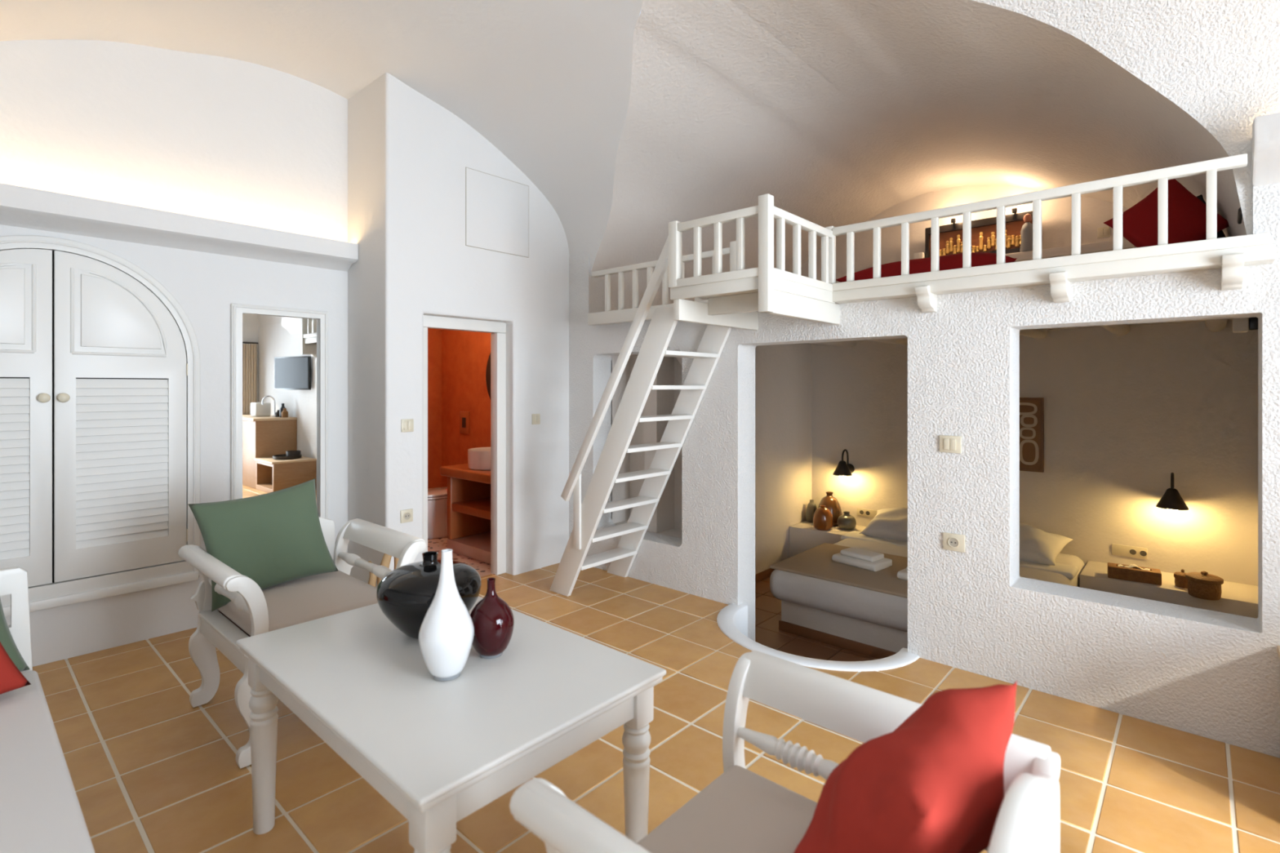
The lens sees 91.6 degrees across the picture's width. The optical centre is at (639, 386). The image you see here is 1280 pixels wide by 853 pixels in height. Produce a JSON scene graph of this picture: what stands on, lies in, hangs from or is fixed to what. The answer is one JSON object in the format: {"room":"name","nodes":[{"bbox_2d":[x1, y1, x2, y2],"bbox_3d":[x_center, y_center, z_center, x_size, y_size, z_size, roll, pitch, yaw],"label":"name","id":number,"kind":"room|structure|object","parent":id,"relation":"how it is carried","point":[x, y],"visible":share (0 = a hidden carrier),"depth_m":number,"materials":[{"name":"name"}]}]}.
{"room":"living room","nodes":[
{"label":"living room","id":0,"kind":"room"},
{"bbox_2d":[0,39,347,666],"bbox_3d":[-2.864,-0.350,3.533,0.300,3.700,2.520,0,0,42],"label":"wall","id":1,"kind":"structure","parent":0,"point":[214,137],"depth_m":3.60,"materials":[{"name":"white paint"}]},
{"bbox_2d":[0,235,200,617],"bbox_3d":[-2.995,0.178,3.173,0.134,1.874,1.248,0,0,42],"label":"wardrobe","id":2,"kind":"object","parent":1,"relation":"attached to","point":[100,365],"visible":1,"depth_m":3.27,"materials":[{"name":"white paint"}]},
{"bbox_2d":[0,182,358,271],"bbox_3d":[-2.703,-0.873,3.361,0.168,0.165,2.280,0,0,42],"label":"ledge","id":3,"kind":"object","parent":1,"relation":"attached to","point":[20,206],"depth_m":3.40,"materials":[{"name":"white paint"}]},
{"bbox_2d":[230,303,328,519],"bbox_3d":[-2.270,0.364,3.945,0.044,1.732,0.558,0,0,42],"label":"wall mirror","id":4,"kind":"object","parent":1,"relation":"attached to","point":[279,356],"visible":0.59,"depth_m":3.94,"materials":[{"name":"white paint"}]},
{"bbox_2d":[427,328,441,488],"bbox_3d":[-2.548,0.200,5.908,0.120,2.400,1.400,0,0,42],"label":"wall","id":5,"kind":"structure","parent":0,"point":[434,335],"depth_m":6.33,"materials":[{"name":"orange paint"}]},
{"bbox_2d":[347,72,569,587],"bbox_3d":[-1.272,-0.350,4.859,0.820,3.700,1.860,0,0,42],"label":"wall","id":6,"kind":"structure","parent":0,"point":[409,155],"depth_m":4.17,"materials":[{"name":"white paint"}]},
{"bbox_2d":[400,508,413,523],"bbox_3d":[-1.495,0.827,3.987,0.016,0.082,0.082,0,0,42],"label":"wall socket","id":7,"kind":"object","parent":6,"relation":"attached to","point":[406,515],"visible":1,"depth_m":3.98,"materials":[{"name":"beige plastic"}]},
{"bbox_2d":[400,418,413,432],"bbox_3d":[-1.491,0.248,3.990,0.017,0.082,0.082,0,0,42],"label":"light switch","id":8,"kind":"object","parent":6,"relation":"attached to","point":[406,425],"visible":1,"depth_m":3.98,"materials":[{"name":"beige plastic"}]},
{"bbox_2d":[422,315,506,574],"bbox_3d":[-1.279,0.458,4.443,0.085,1.885,0.719,0,0,42],"label":"trim","id":9,"kind":"structure","parent":6,"relation":"attached to","point":[497,330],"depth_m":4.64,"materials":[{"name":"white paint"}]},
{"bbox_2d":[465,167,528,257],"bbox_3d":[-1.028,-1.252,4.517,0.009,0.545,0.546,0,0,42],"label":"access hatch","id":10,"kind":"object","parent":6,"relation":"attached to","point":[497,208],"visible":1,"depth_m":4.50,"materials":[{"name":"beige paint"}]},
{"bbox_2d":[531,413,540,424],"bbox_3d":[-0.796,0.247,4.767,0.017,0.080,0.075,0,0,42],"label":"light switch","id":11,"kind":"object","parent":6,"relation":"attached to","point":[535,418],"visible":1,"depth_m":4.75,"materials":[{"name":"beige plastic"}]},
{"bbox_2d":[0,0,1279,311],"bbox_3d":[1.258,-1.280,2.686,7.010,1.460,6.560,0,0,42],"label":"ceiling","id":12,"kind":"structure","parent":0,"point":[630,122],"depth_m":3.57,"materials":[{"name":"white paint"}]},
{"bbox_2d":[32,537,1279,852],"bbox_3d":[-0.208,1.460,2.241,8.500,0.121,3.940,0,0,42],"label":"floor","id":13,"kind":"structure","parent":0,"point":[150,771],"depth_m":2.35,"materials":[{"name":"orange tile"}]},
{"bbox_2d":[0,566,94,852],"bbox_3d":[-1.549,1.000,1.242,2.165,0.800,0.642,0,0,42],"label":"sofa","id":14,"kind":"object","parent":13,"relation":"on","point":[41,811],"visible":0.96,"depth_m":1.58,"materials":[{"name":"white paint"}]},
{"bbox_2d":[0,598,29,671],"bbox_3d":[-2.218,0.775,1.901,0.196,0.469,0.483,0,0,30],"label":"cushion","id":15,"kind":"object","parent":14,"relation":"on","point":[6,640],"visible":0.69,"depth_m":2.04,"materials":[{"name":"green fabric"}]},
{"bbox_2d":[0,641,31,694],"bbox_3d":[-2.138,0.815,1.814,0.231,0.440,0.491,0,0,33],"label":"cushion","id":16,"kind":"object","parent":14,"relation":"on","point":[11,678],"visible":1,"depth_m":1.94,"materials":[{"name":"red fabric"}]},
{"bbox_2d":[0,670,94,852],"bbox_3d":[-1.509,1.017,1.253,2.080,0.096,0.572,0,0,42],"label":"seat cushion","id":17,"kind":"object","parent":14,"relation":"on","point":[41,811],"depth_m":1.52,"materials":[{"name":"white fabric"}]},
{"bbox_2d":[177,516,426,768],"bbox_3d":[-1.491,0.993,2.766,0.702,0.810,0.794,0,0,42],"label":"armchair","id":18,"kind":"object","parent":13,"relation":"on","point":[252,611],"visible":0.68,"depth_m":2.69,"materials":[{"name":"white paint"}]},
{"bbox_2d":[187,478,338,611],"bbox_3d":[-1.708,0.700,2.853,0.221,0.494,0.568,0,0,39],"label":"cushion","id":19,"kind":"object","parent":18,"relation":"on","point":[272,539],"visible":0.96,"depth_m":2.80,"materials":[{"name":"green fabric"}]},
{"bbox_2d":[217,569,377,635],"bbox_3d":[-1.486,0.951,2.762,0.640,0.089,0.536,0,0,42],"label":"seat cushion","id":20,"kind":"object","parent":18,"relation":"on","point":[304,599],"depth_m":2.66,"materials":[{"name":"beige fabric"}]},
{"bbox_2d":[427,487,447,538],"bbox_3d":[-1.900,1.188,5.852,0.381,0.425,0.618,0,0,42],"label":"trash can","id":21,"kind":"object","parent":13,"relation":"on","point":[437,496],"visible":0.23,"depth_m":5.71,"materials":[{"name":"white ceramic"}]},
{"bbox_2d":[235,595,666,852],"bbox_3d":[-0.601,1.100,1.864,1.147,0.600,0.753,0,0,42],"label":"coffee table","id":22,"kind":"object","parent":13,"relation":"on","point":[438,753],"visible":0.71,"depth_m":1.64,"materials":[{"name":"white paint"}]},
{"bbox_2d":[376,551,481,639],"bbox_3d":[-0.685,0.670,2.030,0.324,0.255,0.324,0,0,42],"label":"vase","id":23,"kind":"object","parent":22,"relation":"on","point":[405,594],"visible":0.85,"depth_m":1.92,"materials":[{"name":"black glass"}]},
{"bbox_2d":[418,549,474,680],"bbox_3d":[-0.535,0.626,1.723,0.148,0.347,0.148,0,0,42],"label":"vase","id":24,"kind":"object","parent":22,"relation":"on","point":[446,630],"visible":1,"depth_m":1.68,"materials":[{"name":"white ceramic"}]},
{"bbox_2d":[470,577,514,658],"bbox_3d":[-0.445,0.687,1.859,0.134,0.226,0.134,0,0,42],"label":"vase","id":25,"kind":"object","parent":22,"relation":"on","point":[492,618],"visible":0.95,"depth_m":1.81,"materials":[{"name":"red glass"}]},
{"bbox_2d":[440,463,490,564],"bbox_3d":[-1.205,1.038,5.242,0.810,0.725,0.600,0,0,42],"label":"washstand","id":26,"kind":"object","parent":13,"relation":"on","point":[468,490],"visible":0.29,"depth_m":5.29,"materials":[{"name":"wood"}]},
{"bbox_2d":[440,463,490,484],"bbox_3d":[-1.205,0.715,5.242,0.810,0.080,0.600,0,0,42],"label":"countertop","id":27,"kind":"structure","parent":26,"relation":"on","point":[457,471],"depth_m":5.04,"materials":[{"name":"orange wood"}]},
{"bbox_2d":[452,497,490,519],"bbox_3d":[-1.155,1.020,5.244,0.740,0.070,0.530,0,0,42],"label":"shelf","id":28,"kind":"object","parent":26,"relation":"attached to","point":[480,507],"depth_m":5.19,"materials":[{"name":"orange wood"}]},
{"bbox_2d":[467,447,490,470],"bbox_3d":[-1.252,0.597,5.197,0.364,0.156,0.364,0,0,42],"label":"basin","id":29,"kind":"object","parent":26,"relation":"on","point":[479,458],"visible":0.52,"depth_m":5.03,"materials":[{"name":"white ceramic"}]},
{"bbox_2d":[550,235,731,596],"bbox_3d":[-0.013,0.261,4.094,1.151,2.278,0.632,0,0,42],"label":"ladder","id":30,"kind":"object","parent":13,"relation":"on","point":[587,517],"visible":0.91,"depth_m":4.02,"materials":[{"name":"white paint"}]},
{"bbox_2d":[509,650,1060,852],"bbox_3d":[0.297,0.993,1.124,0.702,0.810,0.794,0,0,42],"label":"armchair","id":31,"kind":"object","parent":13,"relation":"on","point":[741,811],"visible":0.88,"depth_m":1.31,"materials":[{"name":"white paint"}]},
{"bbox_2d":[636,764,817,852],"bbox_3d":[0.292,0.951,1.128,0.640,0.089,0.536,0,0,42],"label":"seat cushion","id":32,"kind":"object","parent":31,"relation":"on","point":[742,811],"depth_m":1.31,"materials":[{"name":"beige fabric"}]},
{"bbox_2d":[793,680,1017,852],"bbox_3d":[0.451,0.745,1.094,0.447,0.408,0.330,0,0,-39],"label":"cushion","id":33,"kind":"object","parent":31,"relation":"on","point":[934,783],"visible":0.98,"depth_m":0.97,"materials":[{"name":"red fabric"}]},
{"bbox_2d":[1277,645,1279,659],"bbox_3d":[2.488,1.188,1.911,0.705,0.425,0.547,0,0,42],"label":"base cabinet","id":34,"kind":"object","parent":13,"relation":"on","point":[1278,646],"visible":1,"depth_m":2.31,"materials":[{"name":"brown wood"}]},
{"bbox_2d":[644,342,811,574],"bbox_3d":[0.925,0.700,5.663,0.120,2.400,2.530,0,0,42],"label":"wall","id":35,"kind":"structure","parent":0,"point":[783,372],"depth_m":5.96,"materials":[{"name":"beige paint"}]},
{"bbox_2d":[755,568,774,582],"bbox_3d":[0.974,1.762,5.619,0.012,0.075,2.530,0,0,42],"label":"baseboard","id":36,"kind":"structure","parent":35,"relation":"attached to","point":[763,575],"depth_m":5.81,"materials":[{"name":"brown wood"}]},
{"bbox_2d":[755,576,879,661],"bbox_3d":[1.931,1.850,4.178,3.700,0.100,3.400,0,0,42],"label":"floor","id":37,"kind":"structure","parent":0,"point":[767,607],"depth_m":4.45,"materials":[{"name":"brown tile"}]},
{"bbox_2d":[789,520,866,557],"bbox_3d":[1.887,1.593,6.164,0.645,0.415,0.500,0,0,42],"label":"shelf","id":38,"kind":"object","parent":37,"relation":"on","point":[803,536],"visible":0.17,"depth_m":6.07,"materials":[{"name":"beige paint"}]},
{"bbox_2d":[805,499,817,523],"bbox_3d":[1.764,1.272,6.382,0.126,0.225,0.126,0,0,42],"label":"ceramic pot","id":39,"kind":"object","parent":38,"relation":"on","point":[811,507],"visible":0.8,"depth_m":6.34,"materials":[{"name":"grey ceramic"}]},
{"bbox_2d":[812,505,833,530],"bbox_3d":[1.782,1.272,6.057,0.194,0.226,0.194,0,0,42],"label":"ceramic pot","id":40,"kind":"object","parent":38,"relation":"on","point":[823,520],"visible":1,"depth_m":5.99,"materials":[{"name":"brown ceramic"}]},
{"bbox_2d":[817,491,841,526],"bbox_3d":[1.905,1.222,6.255,0.241,0.325,0.241,0,0,42],"label":"ceramic pot","id":41,"kind":"object","parent":38,"relation":"on","point":[830,502],"visible":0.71,"depth_m":6.17,"materials":[{"name":"brown ceramic"}]},
{"bbox_2d":[837,511,856,529],"bbox_3d":[2.015,1.301,6.063,0.176,0.168,0.176,0,0,42],"label":"ceramic pot","id":42,"kind":"object","parent":38,"relation":"on","point":[846,521],"visible":1,"depth_m":6.00,"materials":[{"name":"grey ceramic"}]},
{"bbox_2d":[769,530,1084,658],"bbox_3d":[2.254,1.565,4.793,1.730,0.470,2.048,0,0,42],"label":"bed","id":43,"kind":"object","parent":37,"relation":"on","point":[824,600],"visible":0.52,"depth_m":4.38,"materials":[{"name":"grey fabric"}]},
{"bbox_2d":[769,542,907,598],"bbox_3d":[1.898,1.343,4.422,1.675,0.024,0.920,0,0,42],"label":"throw","id":44,"kind":"object","parent":43,"relation":"on","point":[815,564],"depth_m":4.48,"materials":[{"name":"beige fabric"}]},
{"bbox_2d":[831,546,892,571],"bbox_3d":[1.667,1.288,4.678,0.248,0.093,0.360,0,0,-38],"label":"folded towel","id":45,"kind":"object","parent":43,"relation":"on","point":[872,561],"visible":1,"depth_m":4.60,"materials":[{"name":"white fabric"}]},
{"bbox_2d":[858,506,907,542],"bbox_3d":[2.409,1.243,5.521,0.762,0.300,0.502,0,0,39],"label":"bed pillow","id":46,"kind":"object","parent":43,"relation":"on","point":[891,523],"visible":0.43,"depth_m":5.49,"materials":[{"name":"grey fabric"}]},
{"bbox_2d":[897,566,907,581],"bbox_3d":[1.987,1.288,4.256,0.248,0.093,0.360,0,0,-42],"label":"folded towel","id":47,"kind":"object","parent":43,"relation":"on","point":[903,574],"visible":0.2,"depth_m":4.29,"materials":[{"name":"white fabric"}]},
{"bbox_2d":[1019,523,1072,565],"bbox_3d":[2.998,1.250,4.994,0.487,0.285,0.702,0,0,-42],"label":"bed pillow","id":48,"kind":"object","parent":43,"relation":"on","point":[1038,546],"visible":0.48,"depth_m":4.77,"materials":[{"name":"white fabric"}]},
{"bbox_2d":[1079,560,1257,617],"bbox_3d":[3.781,1.593,4.467,0.970,0.415,0.500,0,0,42],"label":"shelf","id":49,"kind":"object","parent":37,"relation":"on","point":[1237,598],"visible":0.33,"depth_m":4.30,"materials":[{"name":"beige paint"}]},
{"bbox_2d":[1107,562,1161,585],"bbox_3d":[3.550,1.329,4.472,0.300,0.112,0.130,0,0,36],"label":"tissue box","id":50,"kind":"object","parent":49,"relation":"on","point":[1131,572],"visible":1,"depth_m":4.43,"materials":[{"name":"wicker"}]},
{"bbox_2d":[1173,568,1187,588],"bbox_3d":[3.761,1.324,4.310,0.095,0.122,0.095,0,0,42],"label":"lidded basket","id":51,"kind":"object","parent":49,"relation":"on","point":[1180,580],"visible":0.77,"depth_m":4.29,"materials":[{"name":"wicker"}]},
{"bbox_2d":[1185,571,1223,600],"bbox_3d":[3.730,1.302,4.110,0.187,0.167,0.187,0,0,42],"label":"lidded basket","id":52,"kind":"object","parent":49,"relation":"on","point":[1202,584],"visible":1,"depth_m":4.06,"materials":[{"name":"wicker"}]},
{"bbox_2d":[441,182,1279,758],"bbox_3d":[1.121,0.425,3.648,8.600,2.850,0.210,0,0,42],"label":"wall","id":53,"kind":"structure","parent":0,"point":[1207,673],"depth_m":3.03,"materials":[{"name":"white paint"}]},
{"bbox_2d":[459,411,469,434],"bbox_3d":[-1.721,0.350,6.096,0.160,0.220,0.020,0,0,42],"label":"light switch","id":54,"kind":"object","parent":53,"relation":"attached to","point":[464,415],"visible":1,"depth_m":6.08,"materials":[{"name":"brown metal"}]},
{"bbox_2d":[485,353,490,399],"bbox_3d":[-1.168,-0.100,5.589,0.720,0.720,0.030,0,0,42],"label":"round mirror","id":55,"kind":"object","parent":53,"relation":"attached to","point":[488,366],"visible":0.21,"depth_m":5.78,"materials":[{"name":"grey mirror"}]},
{"bbox_2d":[568,253,604,324],"bbox_3d":[-0.425,-0.775,5.033,0.250,0.550,0.210,0,0,42],"label":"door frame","id":56,"kind":"structure","parent":53,"relation":"attached to","point":[585,297],"depth_m":4.95,"materials":[{"name":"white paint"}]},
{"bbox_2d":[611,354,681,537],"bbox_3d":[0.260,0.415,4.950,1.380,1.770,0.600,0,0,42],"label":"wall niche","id":57,"kind":"object","parent":53,"relation":"in","point":[633,461],"depth_m":5.05,"materials":[{"name":"beige paint"}]},
{"bbox_2d":[587,240,736,325],"bbox_3d":[0.120,-0.684,4.293,1.330,0.432,0.065,0,0,42],"label":"loft railing","id":58,"kind":"object","parent":53,"relation":"attached to","point":[622,315],"visible":0.53,"depth_m":4.41,"materials":[{"name":"white paint"}]},
{"bbox_2d":[668,193,839,330],"bbox_3d":[0.649,-0.626,3.399,0.602,0.548,0.831,0,0,42],"label":"platform","id":59,"kind":"object","parent":53,"relation":"attached to","point":[734,298],"visible":0.98,"depth_m":3.17,"materials":[{"name":"white paint"}]},
{"bbox_2d":[716,604,919,671],"bbox_3d":[0.858,1.605,3.433,1.167,0.430,0.569,0,0,42],"label":"step","id":60,"kind":"structure","parent":53,"relation":"attached to","point":[732,620],"depth_m":3.22,"materials":[{"name":"white paint"}]},
{"bbox_2d":[939,435,961,453],"bbox_3d":[1.552,0.287,3.112,0.100,0.085,0.017,0,0,42],"label":"light switch","id":61,"kind":"object","parent":53,"relation":"attached to","point":[949,444],"visible":1,"depth_m":3.10,"materials":[{"name":"beige plastic"}]},
{"bbox_2d":[942,532,964,552],"bbox_3d":[1.565,0.775,3.101,0.100,0.085,0.016,0,0,42],"label":"wall socket","id":62,"kind":"object","parent":53,"relation":"attached to","point":[953,542],"visible":1,"depth_m":3.10,"materials":[{"name":"beige plastic"}]},
{"bbox_2d":[1237,207,1242,224],"bbox_3d":[2.391,-0.694,2.463,0.036,0.099,0.072,0,0,42],"label":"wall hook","id":63,"kind":"object","parent":53,"relation":"attached to","point":[1239,213],"visible":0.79,"depth_m":2.46,"materials":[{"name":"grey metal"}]},
{"bbox_2d":[1251,111,1279,186],"bbox_3d":[2.705,-0.885,2.004,1.045,0.230,0.125,0,0,42],"label":"uplight","id":64,"kind":"object","parent":53,"relation":"attached to","point":[1265,140],"visible":1,"depth_m":2.31,"materials":[{"name":"white paint"}]},
{"bbox_2d":[809,318,1232,347],"bbox_3d":[1.934,-0.482,4.668,4.150,0.172,2.765,0,0,42],"label":"ceiling","id":65,"kind":"structure","parent":0,"point":[1212,325],"depth_m":4.73,"materials":[{"name":"beige paint"}]},
{"bbox_2d":[840,239,1136,277],"bbox_3d":[2.941,-0.835,5.381,2.400,0.530,0.260,0,0,42],"label":"shelf","id":66,"kind":"object","parent":65,"relation":"on","point":[1107,246],"visible":0.08,"depth_m":4.86,"materials":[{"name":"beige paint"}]},
{"bbox_2d":[913,252,924,259],"bbox_3d":[2.556,-1.160,5.685,0.080,0.120,0.080,0,0,42],"label":"box","id":67,"kind":"object","parent":66,"relation":"on","point":[916,255],"visible":0.44,"depth_m":5.65,"materials":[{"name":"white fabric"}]},
{"bbox_2d":[924,210,1032,257],"bbox_3d":[2.941,-1.272,5.391,0.875,0.345,0.065,0,0,42],"label":"picture","id":68,"kind":"object","parent":66,"relation":"on","point":[984,231],"visible":0.62,"depth_m":5.36,"materials":[{"name":"black"}]},
{"bbox_2d":[951,217,955,228],"bbox_3d":[2.763,-1.440,5.481,0.035,0.081,0.048,0,0,42],"label":"spotlight","id":69,"kind":"object","parent":68,"relation":"attached to","point":[953,220],"visible":1,"depth_m":5.47,"materials":[{"name":"grey metal"}]},
{"bbox_2d":[1012,208,1017,218],"bbox_3d":[3.113,-1.440,5.168,0.035,0.081,0.048,0,0,42],"label":"spotlight","id":70,"kind":"object","parent":68,"relation":"attached to","point":[1014,210],"visible":1,"depth_m":5.16,"materials":[{"name":"grey metal"}]},
{"bbox_2d":[1019,213,1032,252],"bbox_3d":[3.160,-1.256,5.070,0.110,0.312,0.110,0,0,42],"label":"figurine","id":71,"kind":"object","parent":66,"relation":"on","point":[1026,233],"visible":0.85,"depth_m":5.04,"materials":[{"name":"grey ceramic"}]},
{"bbox_2d":[835,241,1186,283],"bbox_3d":[2.207,-0.640,4.622,2.920,0.140,1.830,0,0,42],"label":"mattress","id":72,"kind":"object","parent":65,"relation":"on","point":[1184,242],"visible":0.02,"depth_m":3.49,"materials":[{"name":"grey fabric"}]},
{"bbox_2d":[835,252,1017,282],"bbox_3d":[2.023,-0.761,4.296,1.140,0.248,0.660,0,0,42],"label":"bedspread","id":73,"kind":"object","parent":72,"relation":"on","point":[953,261],"visible":0.34,"depth_m":4.06,"materials":[{"name":"red fabric"}]},
{"bbox_2d":[1103,178,1228,247],"bbox_3d":[2.691,-0.835,3.177,0.548,0.534,0.171,0,0,23],"label":"cushion","id":74,"kind":"object","parent":72,"relation":"on","point":[1187,214],"visible":0.59,"depth_m":3.13,"materials":[{"name":"red fabric"}]},
{"bbox_2d":[1196,194,1226,239],"bbox_3d":[2.864,-0.835,3.285,0.410,0.386,0.159,0,0,10],"label":"cushion","id":75,"kind":"object","parent":72,"relation":"on","point":[1220,234],"visible":0.06,"depth_m":3.21,"materials":[{"name":"grey fabric"}]},
{"bbox_2d":[825,153,1275,312],"bbox_3d":[1.714,-0.632,2.902,1.750,0.505,0.189,0,0,42],"label":"loft railing","id":76,"kind":"object","parent":65,"relation":"attached to","point":[1230,255],"visible":1,"depth_m":2.73,"materials":[{"name":"white paint"}]},
{"bbox_2d":[1232,317,1257,333],"bbox_3d":[3.746,-0.400,3.840,0.125,0.120,0.120,0,0,42],"label":"bracket","id":77,"kind":"object","parent":65,"relation":"attached to","point":[1242,324],"visible":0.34,"depth_m":3.81,"materials":[{"name":"white"}]},
{"bbox_2d":[800,184,1257,586],"bbox_3d":[2.966,-0.050,5.633,4.300,3.900,0.150,0,0,42],"label":"wall","id":78,"kind":"structure","parent":0,"point":[1135,409],"depth_m":4.93,"materials":[{"name":"beige paint"}]},
{"bbox_2d":[832,448,854,479],"bbox_3d":[2.033,0.768,6.188,0.184,0.294,0.270,0,0,42],"label":"wall sconce","id":79,"kind":"object","parent":78,"relation":"attached to","point":[843,468],"visible":1,"depth_m":6.13,"materials":[{"name":"grey metal"}]},
{"bbox_2d":[857,507,876,517],"bbox_3d":[2.249,1.250,6.167,0.200,0.075,0.016,0,0,42],"label":"socket","id":80,"kind":"object","parent":78,"relation":"attached to","point":[860,512],"visible":0.98,"depth_m":6.17,"materials":[{"name":"beige plastic"}]},
{"bbox_2d":[858,509,864,515],"bbox_3d":[2.209,1.250,6.196,0.052,0.052,0.004,0,0,42],"label":"socket","id":81,"kind":"object","parent":80,"relation":"attached to","point":[861,512],"depth_m":6.20,"materials":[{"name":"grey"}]},
{"bbox_2d":[865,510,870,515],"bbox_3d":[2.255,1.250,6.155,0.052,0.052,0.004,0,0,42],"label":"socket","id":82,"kind":"object","parent":80,"relation":"attached to","point":[867,512],"depth_m":6.15,"materials":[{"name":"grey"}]},
{"bbox_2d":[1019,397,1044,472],"bbox_3d":[3.192,0.400,5.309,0.430,0.620,0.028,0,0,42],"label":"framed print","id":83,"kind":"object","parent":78,"relation":"attached to","point":[1031,409],"visible":0.5,"depth_m":5.22,"materials":[{"name":"brown wood"}]},
{"bbox_2d":[1097,226,1110,238],"bbox_3d":[3.657,-1.220,4.905,0.080,0.080,0.017,0,0,42],"label":"light switch","id":84,"kind":"object","parent":78,"relation":"attached to","point":[1104,232],"visible":0.93,"depth_m":4.90,"materials":[{"name":"beige plastic"}]},
{"bbox_2d":[1111,543,1147,559],"bbox_3d":[3.777,1.268,4.798,0.213,0.086,0.015,0,0,42],"label":"socket","id":85,"kind":"object","parent":78,"relation":"attached to","point":[1117,549],"visible":1,"depth_m":4.79,"materials":[{"name":"beige plastic"}]},
{"bbox_2d":[1128,548,1137,555],"bbox_3d":[3.789,1.270,4.781,0.052,0.052,0.004,0,0,42],"label":"socket","id":86,"kind":"object","parent":85,"relation":"attached to","point":[1132,552],"depth_m":4.78,"materials":[{"name":"grey plastic"}]},
{"bbox_2d":[1138,550,1147,556],"bbox_3d":[3.835,1.270,4.739,0.052,0.052,0.004,0,0,42],"label":"socket","id":87,"kind":"object","parent":85,"relation":"attached to","point":[1141,553],"depth_m":4.74,"materials":[{"name":"grey plastic"}]},
{"bbox_2d":[1155,472,1188,514],"bbox_3d":[3.880,0.773,4.533,0.184,0.294,0.270,0,0,42],"label":"wall sconce","id":88,"kind":"object","parent":78,"relation":"attached to","point":[1171,500],"visible":1,"depth_m":4.47,"materials":[{"name":"black metal"}]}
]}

